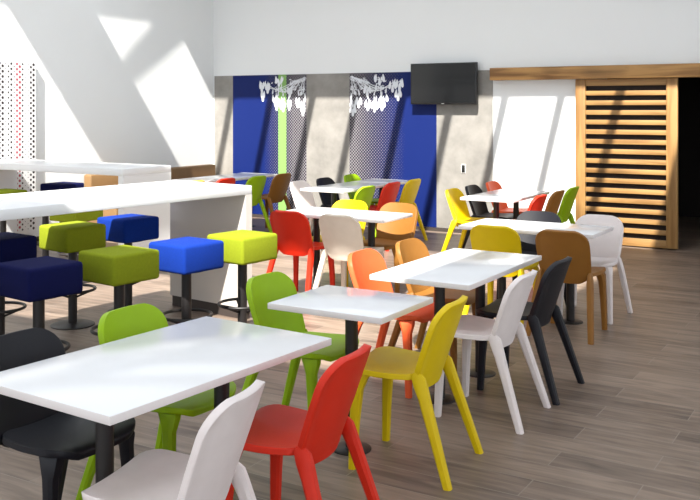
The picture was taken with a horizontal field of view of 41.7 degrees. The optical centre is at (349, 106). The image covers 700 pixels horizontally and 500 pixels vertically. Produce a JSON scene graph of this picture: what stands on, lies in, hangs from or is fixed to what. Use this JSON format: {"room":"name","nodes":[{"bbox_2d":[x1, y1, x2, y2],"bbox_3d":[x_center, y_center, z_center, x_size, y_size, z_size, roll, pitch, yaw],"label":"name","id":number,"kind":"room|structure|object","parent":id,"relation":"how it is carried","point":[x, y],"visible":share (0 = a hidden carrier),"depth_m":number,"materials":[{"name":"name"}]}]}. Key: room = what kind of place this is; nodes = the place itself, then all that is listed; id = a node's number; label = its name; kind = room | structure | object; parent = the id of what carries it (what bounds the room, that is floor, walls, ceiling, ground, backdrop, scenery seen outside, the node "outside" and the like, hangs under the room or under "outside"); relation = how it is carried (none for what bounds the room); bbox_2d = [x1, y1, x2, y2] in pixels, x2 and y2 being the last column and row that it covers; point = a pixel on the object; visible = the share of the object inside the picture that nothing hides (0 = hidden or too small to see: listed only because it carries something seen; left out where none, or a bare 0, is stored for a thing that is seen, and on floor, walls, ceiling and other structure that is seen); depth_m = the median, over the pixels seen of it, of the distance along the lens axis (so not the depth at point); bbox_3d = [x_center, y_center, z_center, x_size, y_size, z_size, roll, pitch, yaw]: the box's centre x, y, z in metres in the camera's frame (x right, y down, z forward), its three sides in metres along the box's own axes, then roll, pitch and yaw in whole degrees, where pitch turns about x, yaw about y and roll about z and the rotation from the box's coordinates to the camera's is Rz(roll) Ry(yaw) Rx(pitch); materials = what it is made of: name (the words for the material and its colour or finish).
{"room":"cafeteria","nodes":[
{"label":"cafeteria","id":0,"kind":"room"},
{"bbox_2d":[0,0,212,236],"bbox_3d":[-5.970,-0.500,8.460,0.150,4.400,14.500,0,0,31],"label":"wall","id":1,"kind":"structure","parent":0,"point":[118,81],"depth_m":12.80,"materials":[{"name":"white paint"}]},
{"bbox_2d":[0,60,35,233],"bbox_3d":[-4.282,0.505,11.046,0.041,2.150,1.227,0,0,31],"label":"perforated panel","id":2,"kind":"object","parent":1,"relation":"attached to","point":[17,78],"visible":0.66,"depth_m":11.36,"materials":[{"name":"white paint"}]},
{"bbox_2d":[0,216,699,499],"bbox_3d":[0.125,1.760,6.810,12.300,0.120,18.250,0,0,31],"label":"floor","id":3,"kind":"structure","parent":0,"point":[631,431],"depth_m":5.14,"materials":[{"name":"brown wood"}]},
{"bbox_2d":[0,188,26,232],"bbox_3d":[-3.814,1.308,10.117,0.370,0.785,0.370,0,0,31],"label":"bar stool","id":4,"kind":"object","parent":3,"relation":"on","point":[2,191],"visible":0.06,"depth_m":10.08,"materials":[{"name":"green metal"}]},
{"bbox_2d":[0,188,26,194],"bbox_3d":[-3.814,1.010,10.117,0.370,0.190,0.370,0,0,31],"label":"seat cushion","id":5,"kind":"object","parent":4,"relation":"on","point":[2,191],"depth_m":10.08,"materials":[{"name":"fabric"}]},
{"bbox_2d":[0,232,36,334],"bbox_3d":[-2.479,1.308,6.514,0.370,0.785,0.370,0,0,38],"label":"bar stool","id":6,"kind":"object","parent":3,"relation":"on","point":[13,246],"visible":0.59,"depth_m":6.46,"materials":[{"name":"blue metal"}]},
{"bbox_2d":[0,232,36,262],"bbox_3d":[-2.479,1.010,6.514,0.370,0.190,0.370,0,0,38],"label":"seat cushion","id":7,"kind":"object","parent":6,"relation":"on","point":[13,246],"depth_m":6.44,"materials":[{"name":"blue fabric"}]},
{"bbox_2d":[0,256,82,350],"bbox_3d":[-1.837,1.308,5.428,0.370,0.785,0.370,0,0,38],"label":"bar stool","id":8,"kind":"object","parent":3,"relation":"on","point":[36,280],"visible":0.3,"depth_m":5.32,"materials":[{"name":"blue fabric"}]},
{"bbox_2d":[0,256,82,301],"bbox_3d":[-1.837,1.010,5.428,0.370,0.190,0.370,0,0,38],"label":"seat cushion","id":9,"kind":"object","parent":8,"relation":"on","point":[44,277],"depth_m":5.30,"materials":[{"name":"blue fabric"}]},
{"bbox_2d":[37,216,48,255],"bbox_3d":[-3.232,1.308,9.766,0.370,0.785,0.370,0,0,31],"label":"bar stool","id":10,"kind":"object","parent":3,"relation":"on","point":[45,219],"visible":0.02,"depth_m":9.74,"materials":[{"name":"black metal"}]},
{"bbox_2d":[40,182,83,223],"bbox_3d":[-3.462,1.308,11.072,0.370,0.785,0.370,0,0,31],"label":"bar stool","id":11,"kind":"object","parent":3,"relation":"on","point":[55,185],"visible":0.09,"depth_m":10.96,"materials":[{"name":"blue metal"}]},
{"bbox_2d":[40,182,83,190],"bbox_3d":[-3.462,1.010,11.072,0.370,0.190,0.370,0,0,31],"label":"seat cushion","id":12,"kind":"object","parent":11,"relation":"on","point":[55,185],"depth_m":10.96,"materials":[{"name":"blue fabric"}]},
{"bbox_2d":[0,328,135,499],"bbox_3d":[-1.150,1.301,3.566,0.565,0.798,0.516,0,0,31],"label":"cafe chair","id":13,"kind":"object","parent":3,"relation":"on","point":[57,437],"visible":0.69,"depth_m":3.56,"materials":[{"name":"black plastic"}]},
{"bbox_2d":[39,221,105,329],"bbox_3d":[-2.163,1.308,7.176,0.370,0.785,0.370,0,0,38],"label":"bar stool","id":14,"kind":"object","parent":3,"relation":"on","point":[72,237],"visible":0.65,"depth_m":7.09,"materials":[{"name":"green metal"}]},
{"bbox_2d":[39,221,105,252],"bbox_3d":[-2.163,1.010,7.176,0.370,0.190,0.370,0,0,38],"label":"seat cushion","id":15,"kind":"object","parent":14,"relation":"on","point":[73,236],"depth_m":7.05,"materials":[{"name":"fabric"}]},
{"bbox_2d":[49,210,102,283],"bbox_3d":[-2.673,1.308,8.987,0.370,0.785,0.370,0,0,31],"label":"bar stool","id":16,"kind":"object","parent":3,"relation":"on","point":[92,215],"visible":0.23,"depth_m":8.85,"materials":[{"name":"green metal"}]},
{"bbox_2d":[49,210,102,221],"bbox_3d":[-2.673,1.010,8.987,0.370,0.190,0.370,0,0,31],"label":"seat cushion","id":17,"kind":"object","parent":16,"relation":"on","point":[92,215],"depth_m":8.85,"materials":[{"name":"fabric"}]},
{"bbox_2d":[0,159,170,247],"bbox_3d":[-3.200,1.165,10.266,2.540,1.070,0.710,0,0,31],"label":"counter","id":18,"kind":"object","parent":3,"relation":"on","point":[126,173],"depth_m":9.80,"materials":[{"name":"white laminate"}]},
{"bbox_2d":[0,159,170,175],"bbox_3d":[-3.200,0.665,10.266,2.540,0.070,0.710,0,0,31],"label":"countertop","id":19,"kind":"structure","parent":18,"relation":"on","point":[75,167],"depth_m":9.87,"materials":[{"name":"white laminate"}]},
{"bbox_2d":[79,245,158,335],"bbox_3d":[-1.478,1.308,5.889,0.370,0.785,0.370,0,0,38],"label":"bar stool","id":20,"kind":"object","parent":3,"relation":"on","point":[118,266],"visible":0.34,"depth_m":5.78,"materials":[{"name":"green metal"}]},
{"bbox_2d":[79,245,158,286],"bbox_3d":[-1.478,1.010,5.889,0.370,0.190,0.370,0,0,38],"label":"seat cushion","id":21,"kind":"object","parent":20,"relation":"on","point":[118,265],"depth_m":5.76,"materials":[{"name":"fabric"}]},
{"bbox_2d":[0,180,251,318],"bbox_3d":[-2.246,1.165,6.241,0.900,1.070,3.600,0,0,38],"label":"counter","id":22,"kind":"object","parent":3,"relation":"on","point":[197,209],"depth_m":7.36,"materials":[{"name":"laminate"}]},
{"bbox_2d":[0,180,251,220],"bbox_3d":[-2.246,0.665,6.241,0.900,0.070,3.600,0,0,38],"label":"countertop","id":23,"kind":"structure","parent":22,"relation":"on","point":[13,206],"depth_m":6.57,"materials":[{"name":"white laminate"}]},
{"bbox_2d":[97,213,158,311],"bbox_3d":[-1.851,1.308,7.677,0.370,0.785,0.370,0,0,38],"label":"bar stool","id":24,"kind":"object","parent":3,"relation":"on","point":[127,229],"visible":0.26,"depth_m":7.55,"materials":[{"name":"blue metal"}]},
{"bbox_2d":[97,213,158,242],"bbox_3d":[-1.851,1.010,7.677,0.370,0.190,0.370,0,0,38],"label":"seat cushion","id":25,"kind":"object","parent":24,"relation":"on","point":[124,228],"depth_m":7.54,"materials":[{"name":"blue fabric"}]},
{"bbox_2d":[84,164,214,222],"bbox_3d":[-2.634,1.300,13.246,0.600,0.800,2.600,0,0,31],"label":"banquette","id":26,"kind":"object","parent":3,"relation":"on","point":[90,180],"visible":0.23,"depth_m":13.58,"materials":[{"name":"brown wood"}]},
{"bbox_2d":[75,303,235,499],"bbox_3d":[-0.816,1.301,4.033,0.565,0.798,0.516,0,0,31],"label":"cafe chair","id":27,"kind":"object","parent":3,"relation":"on","point":[128,321],"visible":0.26,"depth_m":3.97,"materials":[{"name":"green plastic"}]},
{"bbox_2d":[0,316,330,483],"bbox_3d":[-0.702,1.330,3.539,0.710,0.740,1.180,0,0,35],"label":"cafe table","id":28,"kind":"object","parent":3,"relation":"on","point":[108,384],"visible":0.88,"depth_m":3.39,"materials":[{"name":"white laminate"}]},
{"bbox_2d":[81,379,264,499],"bbox_3d":[-0.553,1.301,3.022,0.565,0.798,0.516,0,0,19],"label":"cafe chair","id":29,"kind":"object","parent":3,"relation":"on","point":[208,473],"visible":1,"depth_m":2.94,"materials":[{"name":"white plastic"}]},
{"bbox_2d":[149,236,223,323],"bbox_3d":[-1.116,1.308,6.278,0.370,0.785,0.370,0,0,38],"label":"bar stool","id":30,"kind":"object","parent":3,"relation":"on","point":[185,256],"visible":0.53,"depth_m":6.17,"materials":[{"name":"blue fabric"}]},
{"bbox_2d":[149,236,223,274],"bbox_3d":[-1.116,1.010,6.278,0.370,0.190,0.370,0,0,38],"label":"seat cushion","id":31,"kind":"object","parent":30,"relation":"on","point":[183,255],"depth_m":6.14,"materials":[{"name":"blue fabric"}]},
{"bbox_2d":[173,178,218,182],"bbox_3d":[-2.201,1.330,11.831,0.620,0.740,1.140,0,0,31],"label":"cafe table","id":32,"kind":"object","parent":3,"relation":"on","point":[183,179],"visible":0.03,"depth_m":12.18,"materials":[{"name":"white laminate"}]},
{"bbox_2d":[216,178,234,183],"bbox_3d":[-1.753,1.301,11.818,0.565,0.798,0.516,0,0,31],"label":"cafe chair","id":33,"kind":"object","parent":3,"relation":"on","point":[223,180],"visible":0.15,"depth_m":11.66,"materials":[{"name":"red plastic"}]},
{"bbox_2d":[193,173,276,226],"bbox_3d":[-1.593,1.330,12.842,0.620,0.740,1.140,0,0,31],"label":"cafe table","id":34,"kind":"object","parent":3,"relation":"on","point":[238,176],"visible":0.23,"depth_m":12.89,"materials":[{"name":"white laminate"}]},
{"bbox_2d":[207,229,276,322],"bbox_3d":[-0.778,1.308,6.647,0.370,0.785,0.370,0,0,38],"label":"bar stool","id":35,"kind":"object","parent":3,"relation":"on","point":[242,247],"visible":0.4,"depth_m":6.55,"materials":[{"name":"fabric"}]},
{"bbox_2d":[207,229,276,264],"bbox_3d":[-0.778,1.010,6.647,0.370,0.190,0.370,0,0,38],"label":"seat cushion","id":36,"kind":"object","parent":35,"relation":"on","point":[241,247],"depth_m":6.50,"materials":[{"name":"fabric"}]},
{"bbox_2d":[246,175,272,232],"bbox_3d":[-1.391,1.301,12.207,0.565,0.798,0.516,0,0,31],"label":"cafe chair","id":37,"kind":"object","parent":3,"relation":"on","point":[257,183],"visible":0.38,"depth_m":12.15,"materials":[{"name":"green plastic"}]},
{"bbox_2d":[252,173,290,227],"bbox_3d":[-1.091,1.301,12.668,0.565,0.798,0.516,0,0,31],"label":"cafe chair","id":38,"kind":"object","parent":3,"relation":"on","point":[278,188],"visible":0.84,"depth_m":12.54,"materials":[{"name":"brown plastic"}]},
{"bbox_2d":[241,272,358,409],"bbox_3d":[-0.267,1.301,4.850,0.565,0.798,0.516,0,0,31],"label":"cafe chair","id":39,"kind":"object","parent":3,"relation":"on","point":[262,289],"visible":0.36,"depth_m":4.91,"materials":[{"name":"green plastic"}]},
{"bbox_2d":[266,210,334,290],"bbox_3d":[-0.439,1.301,8.210,0.516,0.798,0.565,0,0,31],"label":"cafe chair","id":40,"kind":"object","parent":3,"relation":"on","point":[292,229],"visible":0.94,"depth_m":8.05,"materials":[{"name":"red plastic"}]},
{"bbox_2d":[225,344,379,499],"bbox_3d":[-0.190,1.301,3.506,0.565,0.798,0.516,0,0,24],"label":"cafe chair","id":41,"kind":"object","parent":3,"relation":"on","point":[278,431],"visible":0.88,"depth_m":3.39,"materials":[{"name":"red plastic"}]},
{"bbox_2d":[290,180,330,250],"bbox_3d":[-0.448,1.301,11.139,0.565,0.798,0.516,0,0,31],"label":"cafe chair","id":42,"kind":"object","parent":3,"relation":"on","point":[301,199],"visible":0.47,"depth_m":11.25,"materials":[{"name":"white plastic"}]},
{"bbox_2d":[312,177,339,235],"bbox_3d":[-0.149,1.301,11.636,0.565,0.798,0.516,0,0,31],"label":"cafe chair","id":43,"kind":"object","parent":3,"relation":"on","point":[325,197],"visible":0.3,"depth_m":11.69,"materials":[{"name":"black plastic"}]},
{"bbox_2d":[311,199,367,286],"bbox_3d":[-0.099,1.301,8.748,0.516,0.798,0.565,0,0,31],"label":"cafe chair","id":44,"kind":"object","parent":3,"relation":"on","point":[344,203],"visible":0.12,"depth_m":8.90,"materials":[{"name":"yellow plastic"}]},
{"bbox_2d":[300,182,386,207],"bbox_3d":[-0.040,1.330,11.185,0.600,0.740,1.140,0,0,31],"label":"cafe table","id":45,"kind":"object","parent":3,"relation":"on","point":[346,187],"visible":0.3,"depth_m":10.97,"materials":[{"name":"white laminate"}]},
{"bbox_2d":[313,214,383,288],"bbox_3d":[0.004,1.301,7.938,0.516,0.798,0.565,0,0,31],"label":"cafe chair","id":46,"kind":"object","parent":3,"relation":"on","point":[341,235],"visible":0.79,"depth_m":7.79,"materials":[{"name":"beige plastic"}]},
{"bbox_2d":[286,207,412,288],"bbox_3d":[-0.058,1.330,8.349,1.120,0.740,0.560,0,0,31],"label":"cafe table","id":47,"kind":"object","parent":3,"relation":"on","point":[372,217],"visible":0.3,"depth_m":8.29,"materials":[{"name":"white laminate"}]},
{"bbox_2d":[268,285,432,455],"bbox_3d":[0.008,1.330,4.576,0.640,0.740,0.540,0,0,31],"label":"cafe table","id":48,"kind":"object","parent":3,"relation":"on","point":[353,305],"visible":0.63,"depth_m":4.54,"materials":[{"name":"white laminate"}]},
{"bbox_2d":[344,174,378,204],"bbox_3d":[0.193,1.301,12.224,0.565,0.798,0.516,0,0,31],"label":"cafe chair","id":49,"kind":"object","parent":3,"relation":"on","point":[350,177],"visible":0.26,"depth_m":12.27,"materials":[{"name":"green plastic"}]},
{"bbox_2d":[354,185,375,236],"bbox_3d":[0.018,1.301,10.660,0.565,0.798,0.516,0,0,31],"label":"cafe chair","id":50,"kind":"object","parent":3,"relation":"on","point":[366,193],"visible":0.22,"depth_m":10.51,"materials":[{"name":"green plastic"}]},
{"bbox_2d":[351,179,408,196],"bbox_3d":[0.413,1.330,11.940,0.600,0.740,0.580,0,0,31],"label":"cafe table","id":51,"kind":"object","parent":3,"relation":"on","point":[387,181],"visible":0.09,"depth_m":11.91,"materials":[{"name":"white laminate"}]},
{"bbox_2d":[369,182,399,250],"bbox_3d":[0.338,1.301,11.191,0.565,0.798,0.516,0,0,31],"label":"cafe chair","id":52,"kind":"object","parent":3,"relation":"on","point":[389,192],"visible":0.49,"depth_m":11.01,"materials":[{"name":"red plastic"}]},
{"bbox_2d":[347,248,433,397],"bbox_3d":[0.261,1.301,5.674,0.565,0.798,0.516,0,0,31],"label":"cafe chair","id":53,"kind":"object","parent":3,"relation":"on","point":[363,263],"visible":0.39,"depth_m":5.69,"materials":[{"name":"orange plastic"}]},
{"bbox_2d":[363,202,417,292],"bbox_3d":[0.360,1.301,8.472,0.516,0.798,0.565,0,0,31],"label":"cafe chair","id":54,"kind":"object","parent":3,"relation":"on","point":[388,234],"visible":0.59,"depth_m":8.58,"materials":[{"name":"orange plastic"}]},
{"bbox_2d":[374,178,427,239],"bbox_3d":[0.626,1.301,11.672,0.565,0.798,0.516,0,0,31],"label":"cafe chair","id":55,"kind":"object","parent":3,"relation":"on","point":[410,189],"visible":0.44,"depth_m":11.54,"materials":[{"name":"yellow plastic"}]},
{"bbox_2d":[348,295,483,490],"bbox_3d":[0.296,1.301,4.420,0.565,0.798,0.516,0,0,25],"label":"cafe chair","id":56,"kind":"object","parent":3,"relation":"on","point":[424,368],"visible":0.94,"depth_m":4.31,"materials":[{"name":"yellow plastic"}]},
{"bbox_2d":[388,238,474,370],"bbox_3d":[0.580,1.301,6.152,0.565,0.798,0.516,0,0,31],"label":"cafe chair","id":57,"kind":"object","parent":3,"relation":"on","point":[411,249],"visible":0.45,"depth_m":6.15,"materials":[{"name":"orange plastic"}]},
{"bbox_2d":[370,248,541,404],"bbox_3d":[0.676,1.330,5.610,0.620,0.740,1.160,0,0,31],"label":"cafe table","id":58,"kind":"object","parent":3,"relation":"on","point":[455,268],"visible":0.64,"depth_m":5.47,"materials":[{"name":"white laminate"}]},
{"bbox_2d":[441,188,484,251],"bbox_3d":[1.317,1.301,10.066,0.565,0.798,0.516,0,0,31],"label":"cafe chair","id":59,"kind":"object","parent":3,"relation":"on","point":[459,209],"visible":0.7,"depth_m":10.14,"materials":[{"name":"yellow plastic"}]},
{"bbox_2d":[462,185,512,248],"bbox_3d":[1.590,1.301,10.521,0.565,0.798,0.516,0,0,31],"label":"cafe chair","id":60,"kind":"object","parent":3,"relation":"on","point":[479,209],"visible":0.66,"depth_m":10.56,"materials":[{"name":"black plastic"}]},
{"bbox_2d":[434,269,550,434],"bbox_3d":[0.772,1.301,5.132,0.565,0.798,0.516,0,0,29],"label":"cafe chair","id":61,"kind":"object","parent":3,"relation":"on","point":[501,332],"visible":0.86,"depth_m":5.01,"materials":[{"name":"white plastic"}]},
{"bbox_2d":[462,224,538,324],"bbox_3d":[1.205,1.301,7.218,0.516,0.798,0.565,0,0,31],"label":"cafe chair","id":62,"kind":"object","parent":3,"relation":"on","point":[506,239],"visible":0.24,"depth_m":7.04,"materials":[{"name":"yellow plastic"}]},
{"bbox_2d":[460,189,549,218],"bbox_3d":[1.722,1.330,10.127,0.600,0.740,1.140,0,0,31],"label":"cafe table","id":63,"kind":"object","parent":3,"relation":"on","point":[500,195],"visible":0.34,"depth_m":9.98,"materials":[{"name":"white laminate"}]},
{"bbox_2d":[486,181,527,214],"bbox_3d":[1.904,1.301,11.043,0.565,0.798,0.516,0,0,31],"label":"cafe chair","id":64,"kind":"object","parent":3,"relation":"on","point":[492,185],"visible":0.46,"depth_m":11.13,"materials":[{"name":"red plastic"}]},
{"bbox_2d":[475,256,584,405],"bbox_3d":[1.076,1.301,5.599,0.565,0.798,0.516,0,0,31],"label":"cafe chair","id":65,"kind":"object","parent":3,"relation":"on","point":[538,313],"visible":0.83,"depth_m":5.46,"materials":[{"name":"black plastic"}]},
{"bbox_2d":[496,211,565,304],"bbox_3d":[1.531,1.301,7.780,0.516,0.798,0.565,0,0,31],"label":"cafe chair","id":66,"kind":"object","parent":3,"relation":"on","point":[528,245],"visible":0.17,"depth_m":7.94,"materials":[{"name":"black plastic"}]},
{"bbox_2d":[458,218,613,324],"bbox_3d":[1.499,1.330,7.426,1.100,0.740,0.580,0,0,31],"label":"cafe table","id":67,"kind":"object","parent":3,"relation":"on","point":[520,226],"visible":0.42,"depth_m":7.33,"materials":[{"name":"white laminate"}]},
{"bbox_2d":[527,194,546,210],"bbox_3d":[1.784,1.301,9.599,0.565,0.798,0.516,0,0,31],"label":"cafe chair","id":68,"kind":"object","parent":3,"relation":"on","point":[537,204],"visible":0.17,"depth_m":9.39,"materials":[{"name":"red plastic"}]},
{"bbox_2d":[511,190,564,219],"bbox_3d":[2.086,1.301,10.101,0.565,0.798,0.516,0,0,31],"label":"cafe chair","id":69,"kind":"object","parent":3,"relation":"on","point":[554,201],"visible":0.3,"depth_m":9.90,"materials":[{"name":"beige plastic"}]},
{"bbox_2d":[526,229,606,344],"bbox_3d":[1.658,1.301,6.944,0.516,0.798,0.565,0,0,31],"label":"cafe chair","id":70,"kind":"object","parent":3,"relation":"on","point":[552,245],"visible":0.66,"depth_m":6.77,"materials":[{"name":"beige plastic"}]},
{"bbox_2d":[557,186,578,223],"bbox_3d":[2.353,1.301,10.546,0.565,0.798,0.516,0,0,31],"label":"cafe chair","id":71,"kind":"object","parent":3,"relation":"on","point":[564,212],"visible":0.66,"depth_m":10.37,"materials":[{"name":"green plastic"}]},
{"bbox_2d":[557,214,632,323],"bbox_3d":[1.978,1.301,7.506,0.516,0.798,0.565,0,0,31],"label":"cafe chair","id":72,"kind":"object","parent":3,"relation":"on","point":[605,249],"visible":0.59,"depth_m":7.55,"materials":[{"name":"white plastic"}]},
{"bbox_2d":[213,0,699,229],"bbox_3d":[2.945,-0.500,11.649,12.150,4.400,0.150,0,0,31],"label":"wall","id":73,"kind":"structure","parent":0,"point":[534,120],"depth_m":12.13,"materials":[{"name":"white paint"}]},
{"bbox_2d":[214,70,492,228],"bbox_3d":[-0.132,0.580,13.397,4.714,2.140,0.021,0,0,31],"label":"wall mural","id":74,"kind":"object","parent":73,"relation":"attached to","point":[308,127],"visible":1,"depth_m":13.29,"materials":[{"name":"paint"}]},
{"bbox_2d":[461,164,465,172],"bbox_3d":[1.527,0.830,12.392,0.068,0.120,0.012,0,0,31],"label":"wall switch","id":75,"kind":"object","parent":74,"relation":"attached to","point":[463,166],"visible":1,"depth_m":12.39,"materials":[{"name":"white plastic"}]},
{"bbox_2d":[252,214,461,232],"bbox_3d":[0.332,1.677,13.114,5.860,0.045,0.030,0,0,31],"label":"baseboard","id":76,"kind":"structure","parent":73,"relation":"attached to","point":[253,215],"depth_m":12.63,"materials":[{"name":"brown wood"}]},
{"bbox_2d":[411,62,477,103],"bbox_3d":[1.283,-0.315,12.474,0.980,0.560,0.120,0,0,31],"label":"television","id":77,"kind":"object","parent":73,"relation":"attached to","point":[431,83],"visible":1,"depth_m":12.41,"materials":[{"name":"black plastic"}]},
{"bbox_2d":[490,63,699,80],"bbox_3d":[3.941,-0.430,10.864,4.835,0.160,0.169,0,0,31],"label":"header beam","id":78,"kind":"structure","parent":73,"relation":"attached to","point":[685,70],"depth_m":11.30,"materials":[{"name":"brown wood"}]},
{"bbox_2d":[575,78,677,248],"bbox_3d":[3.364,0.670,11.229,1.230,2.030,0.061,0,0,31],"label":"door","id":79,"kind":"structure","parent":73,"relation":"in","point":[626,130],"depth_m":11.19,"materials":[{"name":"brown wood"}]},
{"bbox_2d":[624,77,699,216],"bbox_3d":[5.394,0.250,12.278,4.600,2.900,3.450,0,0,31],"label":"wall","id":80,"kind":"structure","parent":0,"point":[688,88],"depth_m":14.25,"materials":[{"name":"paint"}]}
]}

